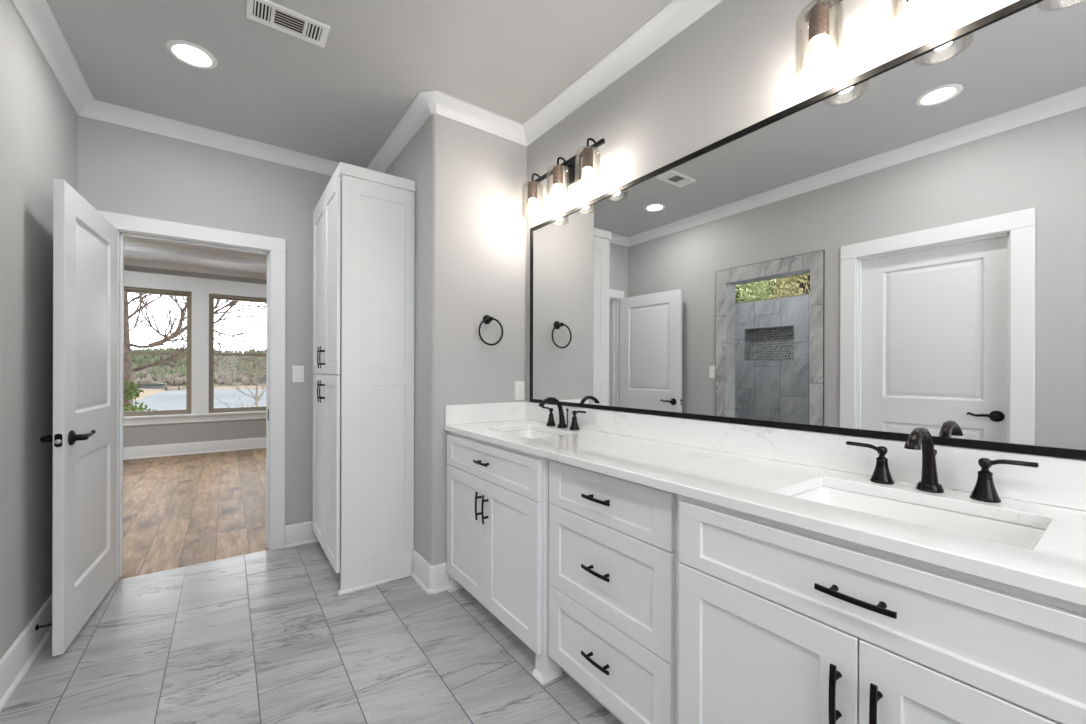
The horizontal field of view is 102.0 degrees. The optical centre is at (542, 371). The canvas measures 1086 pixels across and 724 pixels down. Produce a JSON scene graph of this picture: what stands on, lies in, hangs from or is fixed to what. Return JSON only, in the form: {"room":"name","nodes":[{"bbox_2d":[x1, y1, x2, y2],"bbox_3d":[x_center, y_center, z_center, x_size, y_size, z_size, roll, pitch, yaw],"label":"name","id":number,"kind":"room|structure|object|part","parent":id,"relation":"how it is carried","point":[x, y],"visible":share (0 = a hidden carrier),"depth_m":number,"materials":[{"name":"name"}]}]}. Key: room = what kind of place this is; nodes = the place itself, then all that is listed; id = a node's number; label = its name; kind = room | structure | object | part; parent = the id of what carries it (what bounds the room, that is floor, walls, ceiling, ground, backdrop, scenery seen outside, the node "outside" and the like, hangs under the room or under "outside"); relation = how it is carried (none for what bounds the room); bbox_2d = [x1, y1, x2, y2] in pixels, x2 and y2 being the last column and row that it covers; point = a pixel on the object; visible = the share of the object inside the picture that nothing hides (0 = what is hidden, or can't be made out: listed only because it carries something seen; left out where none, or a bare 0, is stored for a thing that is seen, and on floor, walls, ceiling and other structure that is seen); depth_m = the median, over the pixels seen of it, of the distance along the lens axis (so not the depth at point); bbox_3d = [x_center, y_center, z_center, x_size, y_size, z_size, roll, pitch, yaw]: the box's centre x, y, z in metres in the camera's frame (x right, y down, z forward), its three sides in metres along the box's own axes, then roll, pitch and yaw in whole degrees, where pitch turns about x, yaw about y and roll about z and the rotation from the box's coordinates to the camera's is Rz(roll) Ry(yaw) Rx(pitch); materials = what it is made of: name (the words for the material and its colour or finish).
{"room":"bathroom","nodes":[
{"label":"bathroom","id":0,"kind":"room"},
{"bbox_2d":[0,0,76,658],"bbox_3d":[-1.309,-0.143,0.527,0.145,2.737,4.686,0,0,-36],"label":"wall","id":1,"kind":"structure","parent":0,"point":[38,122],"depth_m":1.84,"materials":[{"name":"paint"}]},
{"bbox_2d":[0,594,51,710],"bbox_3d":[-2.268,1.149,2.034,0.064,0.147,1.124,0,0,-36],"label":"baseboard","id":2,"kind":"structure","parent":1,"relation":"attached to","point":[14,664],"depth_m":1.79,"materials":[{"name":"white paint"}]},
{"bbox_2d":[35,623,51,630],"bbox_3d":[-2.176,1.116,1.935,0.069,0.024,0.024,0,0,-36],"label":"door stop","id":3,"kind":"object","parent":1,"relation":"attached to","point":[37,627],"visible":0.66,"depth_m":1.92,"materials":[{"name":"black metal"}]},
{"bbox_2d":[40,178,117,655],"bbox_3d":[-2.246,0.195,2.211,0.152,2.029,0.786,0,0,-27],"label":"door","id":4,"kind":"structure","parent":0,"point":[85,243],"depth_m":2.07,"materials":[{"name":"white paint"}]},
{"bbox_3d":[-2.169,0.295,1.952,0.059,0.068,0.164,0,0,-36],"label":"lever handle","id":5,"kind":"part","parent":4,"relation":"part of","materials":[{"name":"black metal"}]},
{"bbox_3d":[-2.065,0.295,1.875,0.024,0.057,0.002,0,0,-32],"label":"latch plate","id":6,"kind":"part","parent":4,"relation":"part of","materials":[{"name":"black metal"}]},
{"bbox_3d":[-2.093,0.295,2.000,0.061,0.068,0.159,0,0,-36],"label":"lever handle","id":7,"kind":"part","parent":4,"relation":"part of","materials":[{"name":"black metal"}]},
{"bbox_2d":[123,437,265,459],"bbox_3d":[-3.483,1.136,4.837,4.600,0.168,4.606,0,0,-36],"label":"baseboard","id":8,"kind":"structure","parent":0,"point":[137,452],"depth_m":6.45,"materials":[{"name":"white paint"}]},
{"bbox_2d":[123,265,266,446],"bbox_3d":[-4.853,-0.168,6.745,4.800,2.767,0.205,0,0,-36],"label":"wall","id":9,"kind":"structure","parent":0,"point":[155,434],"depth_m":6.50,"materials":[{"name":"grey paint"}]},
{"bbox_2d":[123,287,191,416],"bbox_3d":[-5.581,-0.270,6.252,0.930,1.791,0.085,0,0,-36],"label":"window","id":10,"kind":"structure","parent":9,"relation":"attached to","point":[188,295],"depth_m":6.41,"materials":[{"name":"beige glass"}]},
{"bbox_3d":[-5.573,0.160,6.238,0.870,0.872,0.032,0,0,-36],"label":"sash","id":11,"kind":"part","parent":10,"relation":"part of","materials":[{"name":"clear glass"}]},
{"bbox_3d":[-5.593,-0.686,6.269,0.870,0.899,0.032,0,0,-36],"label":"sash","id":12,"kind":"part","parent":10,"relation":"part of","materials":[{"name":"clear glass"}]},
{"bbox_2d":[209,294,266,412],"bbox_3d":[-4.663,-0.267,6.912,0.930,1.791,0.085,0,0,-36],"label":"window","id":13,"kind":"structure","parent":9,"relation":"attached to","point":[212,297],"depth_m":6.68,"materials":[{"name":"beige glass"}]},
{"bbox_3d":[-4.675,-0.683,6.929,0.870,0.899,0.032,0,0,-36],"label":"sash","id":14,"kind":"part","parent":13,"relation":"part of","materials":[{"name":"clear glass"}]},
{"bbox_3d":[-4.655,0.162,6.899,0.870,0.872,0.032,0,0,-36],"label":"sash","id":15,"kind":"part","parent":13,"relation":"part of","materials":[{"name":"clear glass"}]},
{"bbox_2d":[124,245,266,273],"bbox_3d":[-3.476,-1.611,4.837,4.600,0.160,4.606,0,0,-36],"label":"crown molding","id":16,"kind":"structure","parent":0,"point":[130,252],"depth_m":6.10,"materials":[{"name":"white paint"}]},
{"bbox_2d":[124,236,266,261],"bbox_3d":[-3.525,-1.641,4.905,2.900,0.100,3.074,0,0,-36],"label":"ceiling","id":17,"kind":"structure","parent":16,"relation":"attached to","point":[132,241],"depth_m":5.91,"materials":[{"name":"white paint"}]},
{"bbox_2d":[124,258,266,279],"bbox_3d":[-3.476,-1.492,4.837,4.600,0.078,4.606,0,0,-36],"label":"trim","id":18,"kind":"structure","parent":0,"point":[132,262],"depth_m":6.44,"materials":[{"name":"white paint"}]},
{"bbox_2d":[77,115,331,525],"bbox_3d":[-2.100,-0.145,2.919,4.800,2.737,0.120,0,0,-36],"label":"wall","id":19,"kind":"structure","parent":0,"point":[121,169],"depth_m":2.90,"materials":[{"name":"paint"}]},
{"bbox_2d":[97,210,285,579],"bbox_3d":[-2.212,0.153,2.839,0.939,2.139,0.158,0,0,-36],"label":"trim","id":20,"kind":"structure","parent":19,"relation":"attached to","point":[274,248],"depth_m":3.00,"materials":[{"name":"white paint"}]},
{"bbox_2d":[292,366,303,381],"bbox_3d":[-1.727,0.020,3.106,0.072,0.118,0.012,0,0,-36],"label":"light switch","id":21,"kind":"object","parent":19,"relation":"attached to","point":[297,371],"visible":1,"depth_m":3.10,"materials":[{"name":"white plastic"}]},
{"bbox_2d":[285,521,317,547],"bbox_3d":[-1.692,1.151,3.125,0.241,0.147,0.026,0,0,-36],"label":"baseboard","id":22,"kind":"structure","parent":19,"relation":"attached to","point":[300,533],"depth_m":3.10,"materials":[{"name":"white paint"}]},
{"bbox_2d":[0,448,622,723],"bbox_3d":[-2.124,1.283,2.947,4.800,0.120,9.562,0,0,-36],"label":"floor","id":23,"kind":"structure","parent":0,"point":[267,636],"depth_m":1.98,"materials":[{"name":"grey tile"}]},
{"bbox_2d":[312,162,415,594],"bbox_3d":[-1.230,0.040,2.895,0.463,2.371,0.932,0,0,-36],"label":"tall cabinet","id":24,"kind":"object","parent":23,"relation":"on","point":[364,219],"visible":1,"depth_m":2.55,"materials":[{"name":"white paint"}]},
{"bbox_3d":[-1.485,-0.528,2.925,0.018,1.090,0.440,0,0,-36],"label":"door","id":25,"kind":"part","parent":24,"relation":"part of","materials":[{"name":"white paint"}]},
{"bbox_3d":[-1.488,0.567,2.925,0.018,1.092,0.440,0,0,-36],"label":"door","id":26,"kind":"part","parent":24,"relation":"part of","materials":[{"name":"white paint"}]},
{"bbox_3d":[-1.356,0.125,2.701,0.032,0.135,0.013,0,0,-36],"label":"handle","id":27,"kind":"part","parent":24,"relation":"part of","materials":[{"name":"black metal"}]},
{"bbox_3d":[-1.356,-0.085,2.701,0.032,0.135,0.013,0,0,-36],"label":"handle","id":28,"kind":"part","parent":24,"relation":"part of","materials":[{"name":"black metal"}]},
{"bbox_3d":[-1.244,0.567,2.586,0.018,1.092,0.386,0,0,-36],"label":"door","id":29,"kind":"part","parent":24,"relation":"part of","materials":[{"name":"white paint"}]},
{"bbox_3d":[-1.241,-0.528,2.586,0.018,1.090,0.386,0,0,-36],"label":"door","id":30,"kind":"part","parent":24,"relation":"part of","materials":[{"name":"white paint"}]},
{"bbox_3d":[-1.210,-1.115,2.906,0.421,0.061,0.930,0,0,-36],"label":"moulding","id":31,"kind":"part","parent":24,"relation":"part of","materials":[{"name":"white paint"}]},
{"bbox_3d":[-0.965,1.218,2.535,0.396,0.016,0.034,0,0,-36],"label":"shoe moulding","id":32,"kind":"part","parent":24,"relation":"part of","materials":[{"name":"white paint"}]},
{"bbox_3d":[-0.950,0.071,2.553,0.408,2.310,0.019,0,0,-36],"label":"panel","id":33,"kind":"part","parent":24,"relation":"part of","materials":[{"name":"white paint"}]},
{"bbox_2d":[446,432,562,684],"bbox_3d":[-0.069,0.782,2.252,0.575,0.893,0.940,0,0,-36],"label":"base cabinet","id":34,"kind":"object","parent":23,"relation":"on","point":[498,503],"visible":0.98,"depth_m":1.96,"materials":[{"name":"white paint"}]},
{"bbox_3d":[-0.404,0.825,2.296,0.018,0.604,0.446,0,0,-36],"label":"door","id":35,"kind":"part","parent":34,"relation":"part of","materials":[{"name":"white paint"}]},
{"bbox_3d":[-0.313,0.650,2.127,0.032,0.135,0.013,0,0,-36],"label":"handle","id":36,"kind":"part","parent":34,"relation":"part of","materials":[{"name":"black metal"}]},
{"bbox_3d":[-0.293,0.438,2.099,0.032,0.013,0.135,0,0,-36],"label":"handle","id":37,"kind":"part","parent":34,"relation":"part of","materials":[{"name":"black metal"}]},
{"bbox_3d":[-0.274,0.650,2.071,0.032,0.135,0.013,0,0,-36],"label":"handle","id":38,"kind":"part","parent":34,"relation":"part of","materials":[{"name":"black metal"}]},
{"bbox_3d":[-0.273,0.437,2.115,0.018,0.166,0.891,0,0,-36],"label":"drawer","id":39,"kind":"part","parent":34,"relation":"part of","materials":[{"name":"white paint"}]},
{"bbox_3d":[-0.143,0.826,1.933,0.018,0.604,0.442,0,0,-36],"label":"door","id":40,"kind":"part","parent":34,"relation":"part of","materials":[{"name":"white paint"}]},
{"bbox_3d":[0.017,1.220,1.780,0.098,0.018,0.073,0,0,-36],"label":"shoe moulding","id":41,"kind":"part","parent":34,"relation":"part of","materials":[{"name":"white paint"}]},
{"bbox_2d":[549,460,677,723],"bbox_3d":[0.395,0.783,1.635,0.542,0.893,0.637,0,0,-36],"label":"base cabinet","id":42,"kind":"object","parent":23,"relation":"on","point":[613,541],"visible":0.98,"depth_m":1.46,"materials":[{"name":"white paint"}]},
{"bbox_3d":[0.181,0.986,1.494,0.032,0.013,0.135,0,0,-36],"label":"handle","id":43,"kind":"part","parent":42,"relation":"part of","materials":[{"name":"black metal"}]},
{"bbox_3d":[0.182,0.682,1.494,0.032,0.013,0.135,0,0,-36],"label":"handle","id":44,"kind":"part","parent":42,"relation":"part of","materials":[{"name":"black metal"}]},
{"bbox_3d":[0.183,0.435,1.494,0.032,0.013,0.135,0,0,-36],"label":"handle","id":45,"kind":"part","parent":42,"relation":"part of","materials":[{"name":"black metal"}]},
{"bbox_3d":[0.202,0.988,1.509,0.018,0.282,0.592,0,0,-36],"label":"drawer","id":46,"kind":"part","parent":42,"relation":"part of","materials":[{"name":"white paint"}]},
{"bbox_3d":[0.203,0.684,1.509,0.018,0.317,0.592,0,0,-36],"label":"drawer","id":47,"kind":"part","parent":42,"relation":"part of","materials":[{"name":"white paint"}]},
{"bbox_3d":[0.203,0.437,1.509,0.018,0.170,0.592,0,0,-36],"label":"drawer","id":48,"kind":"part","parent":42,"relation":"part of","materials":[{"name":"white paint"}]},
{"bbox_2d":[678,495,1085,723],"bbox_3d":[0.829,0.784,1.004,0.575,0.893,0.892,0,0,-36],"label":"base cabinet","id":49,"kind":"object","parent":23,"relation":"on","point":[779,623],"visible":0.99,"depth_m":0.88,"materials":[{"name":"white paint"}]},
{"bbox_2d":[444,401,1085,606],"bbox_3d":[0.386,0.265,1.641,0.554,0.142,2.462,0,0,-36],"label":"countertop","id":50,"kind":"structure","parent":49,"relation":"on","point":[754,470],"depth_m":1.18,"materials":[{"name":"white stone"}]},
{"bbox_2d":[505,429,560,438],"bbox_3d":[-0.061,0.410,2.258,0.350,0.150,0.504,0,0,-36],"label":"sink","id":51,"kind":"object","parent":50,"relation":"in","point":[530,433],"visible":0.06,"depth_m":2.47,"materials":[{"name":"white ceramic"}]},
{"bbox_2d":[539,397,585,429],"bbox_3d":[0.059,0.221,2.344,0.194,0.168,0.374,0,0,-36],"label":"faucet","id":52,"kind":"object","parent":50,"relation":"on","point":[574,425],"visible":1,"depth_m":2.36,"materials":[{"name":"black metal"}]},
{"bbox_3d":[0.045,0.255,2.460,0.054,0.100,0.054,0,0,-36],"label":"handle","id":53,"kind":"part","parent":52,"relation":"part of","materials":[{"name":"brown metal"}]},
{"bbox_3d":[0.054,0.221,2.341,0.181,0.168,0.056,0,0,-36],"label":"spout","id":54,"kind":"part","parent":52,"relation":"part of","materials":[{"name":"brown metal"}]},
{"bbox_3d":[0.164,0.255,2.294,0.054,0.100,0.054,0,0,-36],"label":"handle","id":55,"kind":"part","parent":52,"relation":"part of","materials":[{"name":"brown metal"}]},
{"bbox_2d":[792,486,1044,549],"bbox_3d":[0.827,0.412,1.023,0.350,0.150,0.504,0,0,-36],"label":"sink","id":56,"kind":"object","parent":50,"relation":"in","point":[1017,535],"visible":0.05,"depth_m":1.08,"materials":[{"name":"white ceramic"}]},
{"bbox_2d":[846,428,1038,502],"bbox_3d":[0.953,0.223,1.103,0.194,0.168,0.374,0,0,-36],"label":"faucet","id":57,"kind":"object","parent":50,"relation":"on","point":[984,490],"visible":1,"depth_m":1.11,"materials":[{"name":"black metal"}]},
{"bbox_3d":[0.913,0.214,1.254,0.018,0.020,0.081,0,0,-36],"label":"lever","id":58,"kind":"part","parent":57,"relation":"part of","materials":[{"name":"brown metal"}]},
{"bbox_3d":[0.939,0.257,1.218,0.054,0.100,0.054,0,0,-36],"label":"handle","id":59,"kind":"part","parent":57,"relation":"part of","materials":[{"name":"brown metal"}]},
{"bbox_3d":[0.947,0.223,1.099,0.181,0.168,0.056,0,0,-36],"label":"spout","id":60,"kind":"part","parent":57,"relation":"part of","materials":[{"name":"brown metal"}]},
{"bbox_3d":[1.058,0.258,1.053,0.054,0.100,0.054,0,0,-36],"label":"handle","id":61,"kind":"part","parent":57,"relation":"part of","materials":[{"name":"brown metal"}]},
{"bbox_3d":[1.084,0.215,1.017,0.018,0.020,0.081,0,0,-36],"label":"lever","id":62,"kind":"part","parent":57,"relation":"part of","materials":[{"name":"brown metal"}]},
{"bbox_3d":[0.500,0.828,1.039,0.018,0.604,0.420,0,0,-36],"label":"door","id":63,"kind":"part","parent":49,"relation":"part of","materials":[{"name":"white paint"}]},
{"bbox_3d":[0.584,0.652,0.880,0.032,0.135,0.013,0,0,-36],"label":"handle","id":64,"kind":"part","parent":49,"relation":"part of","materials":[{"name":"black metal"}]},
{"bbox_3d":[0.604,0.440,0.852,0.032,0.013,0.135,0,0,-36],"label":"handle","id":65,"kind":"part","parent":49,"relation":"part of","materials":[{"name":"black metal"}]},
{"bbox_3d":[0.623,0.652,0.825,0.032,0.135,0.013,0,0,-36],"label":"handle","id":66,"kind":"part","parent":49,"relation":"part of","materials":[{"name":"black metal"}]},
{"bbox_3d":[0.747,0.829,0.695,0.018,0.604,0.420,0,0,-36],"label":"door","id":67,"kind":"part","parent":49,"relation":"part of","materials":[{"name":"white paint"}]},
{"bbox_2d":[46,0,671,167],"bbox_3d":[-0.373,-1.559,1.229,2.478,0.100,4.736,0,0,-36],"label":"ceiling","id":68,"kind":"structure","parent":0,"point":[340,101],"depth_m":2.12,"materials":[{"name":"paint"}]},
{"bbox_2d":[166,40,217,68],"bbox_3d":[-1.677,-1.510,2.105,0.194,0.006,0.194,0,0,-36],"label":"recessed light","id":69,"kind":"object","parent":68,"relation":"in","point":[189,53],"visible":1,"depth_m":2.10,"materials":[{"name":"white plastic"}]},
{"bbox_2d":[246,0,329,47],"bbox_3d":[-1.096,-1.506,1.898,0.304,0.010,0.152,0,0,-36],"label":"ceiling vent","id":70,"kind":"object","parent":68,"relation":"in","point":[271,14],"visible":1,"depth_m":1.89,"materials":[{"name":"white plastic"}]},
{"bbox_2d":[385,114,526,565],"bbox_3d":[-0.669,-0.142,3.136,0.724,2.737,1.198,0,0,-36],"label":"wall","id":71,"kind":"structure","parent":0,"point":[471,218],"depth_m":2.57,"materials":[{"name":"paint"}]},
{"bbox_2d":[10,0,722,175],"bbox_3d":[-0.370,-1.470,1.262,2.232,0.078,4.586,0,0,-36],"label":"trim","id":72,"kind":"structure","parent":71,"relation":"attached to","point":[37,16],"depth_m":2.46,"materials":[{"name":"white paint"}]},
{"bbox_2d":[410,550,448,593],"bbox_3d":[-0.660,1.153,2.558,0.120,0.147,0.296,0,0,-36],"label":"baseboard","id":73,"kind":"structure","parent":71,"relation":"attached to","point":[432,579],"depth_m":2.46,"materials":[{"name":"white paint"}]},
{"bbox_2d":[478,315,502,345],"bbox_3d":[-0.319,-0.244,2.611,0.167,0.186,0.063,0,0,-36],"label":"towel ring","id":74,"kind":"object","parent":71,"relation":"attached to","point":[487,319],"visible":1,"depth_m":2.60,"materials":[{"name":"black metal"}]},
{"bbox_3d":[-0.318,-0.309,2.611,0.056,0.056,0.063,0,0,-36],"label":"post","id":75,"kind":"part","parent":74,"relation":"part of","materials":[{"name":"black metal"}]},
{"bbox_2d":[515,381,524,399],"bbox_3d":[-0.144,0.122,2.771,0.071,0.118,0.008,0,0,-36],"label":"wall outlet","id":76,"kind":"object","parent":71,"relation":"attached to","point":[519,385],"visible":1,"depth_m":2.77,"materials":[{"name":"white plastic"}]},
{"bbox_2d":[526,0,1018,401],"bbox_3d":[0.935,-0.137,1.441,0.100,2.737,3.548,0,0,-36],"label":"wall","id":77,"kind":"structure","parent":0,"point":[732,69],"depth_m":1.71,"materials":[{"name":"paint"}]},
{"bbox_2d":[522,138,604,213],"bbox_3d":[0.099,-1.030,2.368,0.176,0.261,0.607,0,0,-36],"label":"vanity light","id":78,"kind":"object","parent":77,"relation":"attached to","point":[572,166],"visible":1,"depth_m":2.34,"materials":[{"name":"black metal"}]},
{"bbox_2d":[528,181,536,213],"bbox_3d":[-0.061,-1.004,2.549,0.058,0.186,0.058,0,0,-36],"label":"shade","id":79,"kind":"object","parent":78,"relation":"attached to","point":[532,186],"depth_m":2.53,"materials":[{"name":"brown"}]},
{"bbox_2d":[552,165,562,201],"bbox_3d":[0.079,-1.004,2.354,0.058,0.186,0.058,0,0,-36],"label":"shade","id":80,"kind":"object","parent":78,"relation":"attached to","point":[557,196],"depth_m":2.33,"materials":[{"name":"brown"}]},
{"bbox_3d":[0.100,-1.122,2.369,0.062,0.058,0.012,0,0,-36],"label":"arm","id":81,"kind":"part","parent":78,"relation":"part of","materials":[{"name":"black metal"}]},
{"bbox_3d":[0.133,-1.121,2.392,0.055,0.022,0.022,0,0,-36],"label":"stem","id":82,"kind":"part","parent":78,"relation":"part of","materials":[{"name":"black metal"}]},
{"bbox_2d":[582,147,593,185],"bbox_3d":[0.220,-1.004,2.159,0.058,0.186,0.058,0,0,-36],"label":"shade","id":83,"kind":"object","parent":78,"relation":"attached to","point":[587,152],"depth_m":2.14,"materials":[{"name":"brown"}]},
{"bbox_3d":[0.240,-1.121,2.174,0.062,0.058,0.012,0,0,-36],"label":"arm","id":84,"kind":"part","parent":78,"relation":"part of","materials":[{"name":"black metal"}]},
{"bbox_2d":[525,402,1085,510],"bbox_3d":[0.609,0.250,1.788,0.020,0.112,2.442,0,0,-36],"label":"backsplash","id":85,"kind":"structure","parent":77,"relation":"attached to","point":[1057,481],"depth_m":1.34,"materials":[{"name":"white stone"}]},
{"bbox_2d":[530,0,1085,459],"bbox_3d":[0.615,-0.344,1.779,0.024,1.074,2.351,0,0,-36],"label":"mirror","id":86,"kind":"object","parent":77,"relation":"attached to","point":[895,249],"visible":1,"depth_m":1.30,"materials":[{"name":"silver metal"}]},
{"bbox_2d":[799,0,842,69],"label":"vanity light","id":87,"kind":"object","parent":77,"relation":"attached to","point":[816,16],"depth_m":1.30,"materials":[{"name":"white glass"}]},
{"bbox_2d":[807,1,829,69],"bbox_3d":[0.826,-1.002,1.317,0.058,0.186,0.058,0,0,-36],"label":"bulb","id":88,"kind":"object","parent":87,"relation":"attached to","point":[819,56],"depth_m":1.30,"materials":[{"name":"white glass"}]},
{"bbox_3d":[0.825,-0.990,1.317,0.127,0.186,0.127,0,0,-36],"label":"lamp shade","id":89,"kind":"part","parent":87,"relation":"part of","materials":[{"name":"clear glass"}]},
{"label":"vanity light","id":90,"kind":"object","parent":77,"relation":"attached to","visible":0},
{"bbox_2d":[907,0,936,18],"bbox_3d":[0.966,-1.002,1.122,0.058,0.186,0.058,0,0,-36],"label":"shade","id":91,"kind":"object","parent":90,"relation":"attached to","point":[916,9],"depth_m":1.11,"materials":[{"name":"white glass"}]},
{"label":"outside","id":92,"kind":"structure","parent":0,"visible":0},
{"bbox_3d":[-28.799,7.610,10.463,33.500,10.299,33.400,0,0,-36],"label":"yard","id":93,"kind":"structure","parent":92,"visible":0},
{"bbox_2d":[123,380,143,410],"bbox_3d":[-9.280,1.999,9.827,0.569,3.612,0.456,0,0,-36],"label":"leafy shrub","id":94,"kind":"object","parent":93,"relation":"on","point":[127,392],"visible":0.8,"depth_m":9.82,"materials":[{"name":"green plant"}]},
{"bbox_3d":[-9.289,2.074,9.826,0.369,3.462,0.311,0,0,-36],"label":"stem","id":95,"kind":"part","parent":94,"relation":"part of","materials":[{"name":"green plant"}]},
{"bbox_2d":[123,401,152,411],"bbox_3d":[-8.742,2.207,9.243,1.070,3.198,0.712,0,0,-36],"label":"leafy shrub","id":96,"kind":"object","parent":93,"relation":"on","point":[133,408],"visible":0.11,"depth_m":9.26,"materials":[{"name":"green plant"}]},
{"bbox_2d":[123,292,266,410],"bbox_3d":[-8.368,1.004,10.807,3.604,13.606,2.991,0,0,-39],"label":"bare tree","id":97,"kind":"object","parent":93,"relation":"on","point":[128,370],"visible":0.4,"depth_m":10.40,"materials":[{"name":"brown plant"}]},
{"bbox_2d":[214,338,266,407],"bbox_3d":[-10.989,1.193,16.497,2.457,5.160,1.115,0,0,-31],"label":"bare sapling","id":98,"kind":"object","parent":93,"relation":"on","point":[256,397],"visible":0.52,"depth_m":16.62,"materials":[{"name":"brown plant"}]},
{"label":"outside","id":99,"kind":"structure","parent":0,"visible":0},
{"bbox_2d":[133,356,265,387],"bbox_3d":[-115.801,-4.772,212.338,580.000,22.381,360.000,0,0,-36],"label":"hill","id":100,"kind":"structure","parent":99,"point":[239,383],"depth_m":130.52,"materials":[{"name":"green plant"}]},
{"bbox_2d":[136,381,165,388],"bbox_3d":[-102.938,3.693,115.663,6.000,2.080,5.000,0,0,-36],"label":"house","id":101,"kind":"structure","parent":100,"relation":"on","point":[152,384],"depth_m":114.18,"materials":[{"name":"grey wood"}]},
{"bbox_2d":[131,346,266,381],"bbox_3d":[-155.393,-6.779,241.840,271.884,21.501,227.925,0,0,-36],"label":"forest","id":102,"kind":"object","parent":100,"relation":"on","point":[135,358],"visible":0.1,"depth_m":203.84,"materials":[{"name":"green plant"}]},
{"bbox_2d":[132,360,266,385],"bbox_3d":[-108.989,-0.516,177.238,271.480,10.101,106.749,0,0,-36],"label":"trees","id":103,"kind":"object","parent":100,"relation":"on","point":[175,380],"visible":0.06,"depth_m":133.00,"materials":[{"name":"green plant"}]},
{"bbox_2d":[251,376,265,382],"bbox_3d":[-90.818,2.624,141.628,6.000,2.400,5.000,0,0,-36],"label":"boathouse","id":104,"kind":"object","parent":100,"relation":"on","point":[262,379],"visible":0.24,"depth_m":140.06,"materials":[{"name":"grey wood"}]},
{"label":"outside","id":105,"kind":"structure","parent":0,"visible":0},
{"bbox_2d":[133,389,265,410],"bbox_3d":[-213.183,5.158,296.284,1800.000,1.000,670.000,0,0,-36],"label":"lake","id":106,"kind":"structure","parent":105,"point":[169,399],"depth_m":78.44,"materials":[{"name":"liquid"}]},
{"bbox_2d":[164,386,185,390],"bbox_3d":[-93.831,4.977,115.843,9.000,2.000,2.350,0,0,-36],"label":"dock","id":107,"kind":"object","parent":106,"relation":"on","point":[165,388],"visible":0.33,"depth_m":113.84,"materials":[{"name":"brown wood"}]},
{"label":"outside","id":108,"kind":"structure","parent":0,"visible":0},
{"bbox_2d":[133,386,264,400],"bbox_3d":[-59.702,5.088,117.206,360.000,3.962,140.000,0,0,-36],"label":"shore","id":109,"kind":"structure","parent":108,"point":[147,392],"depth_m":111.41,"materials":[{"name":"beige sand"}]}
]}

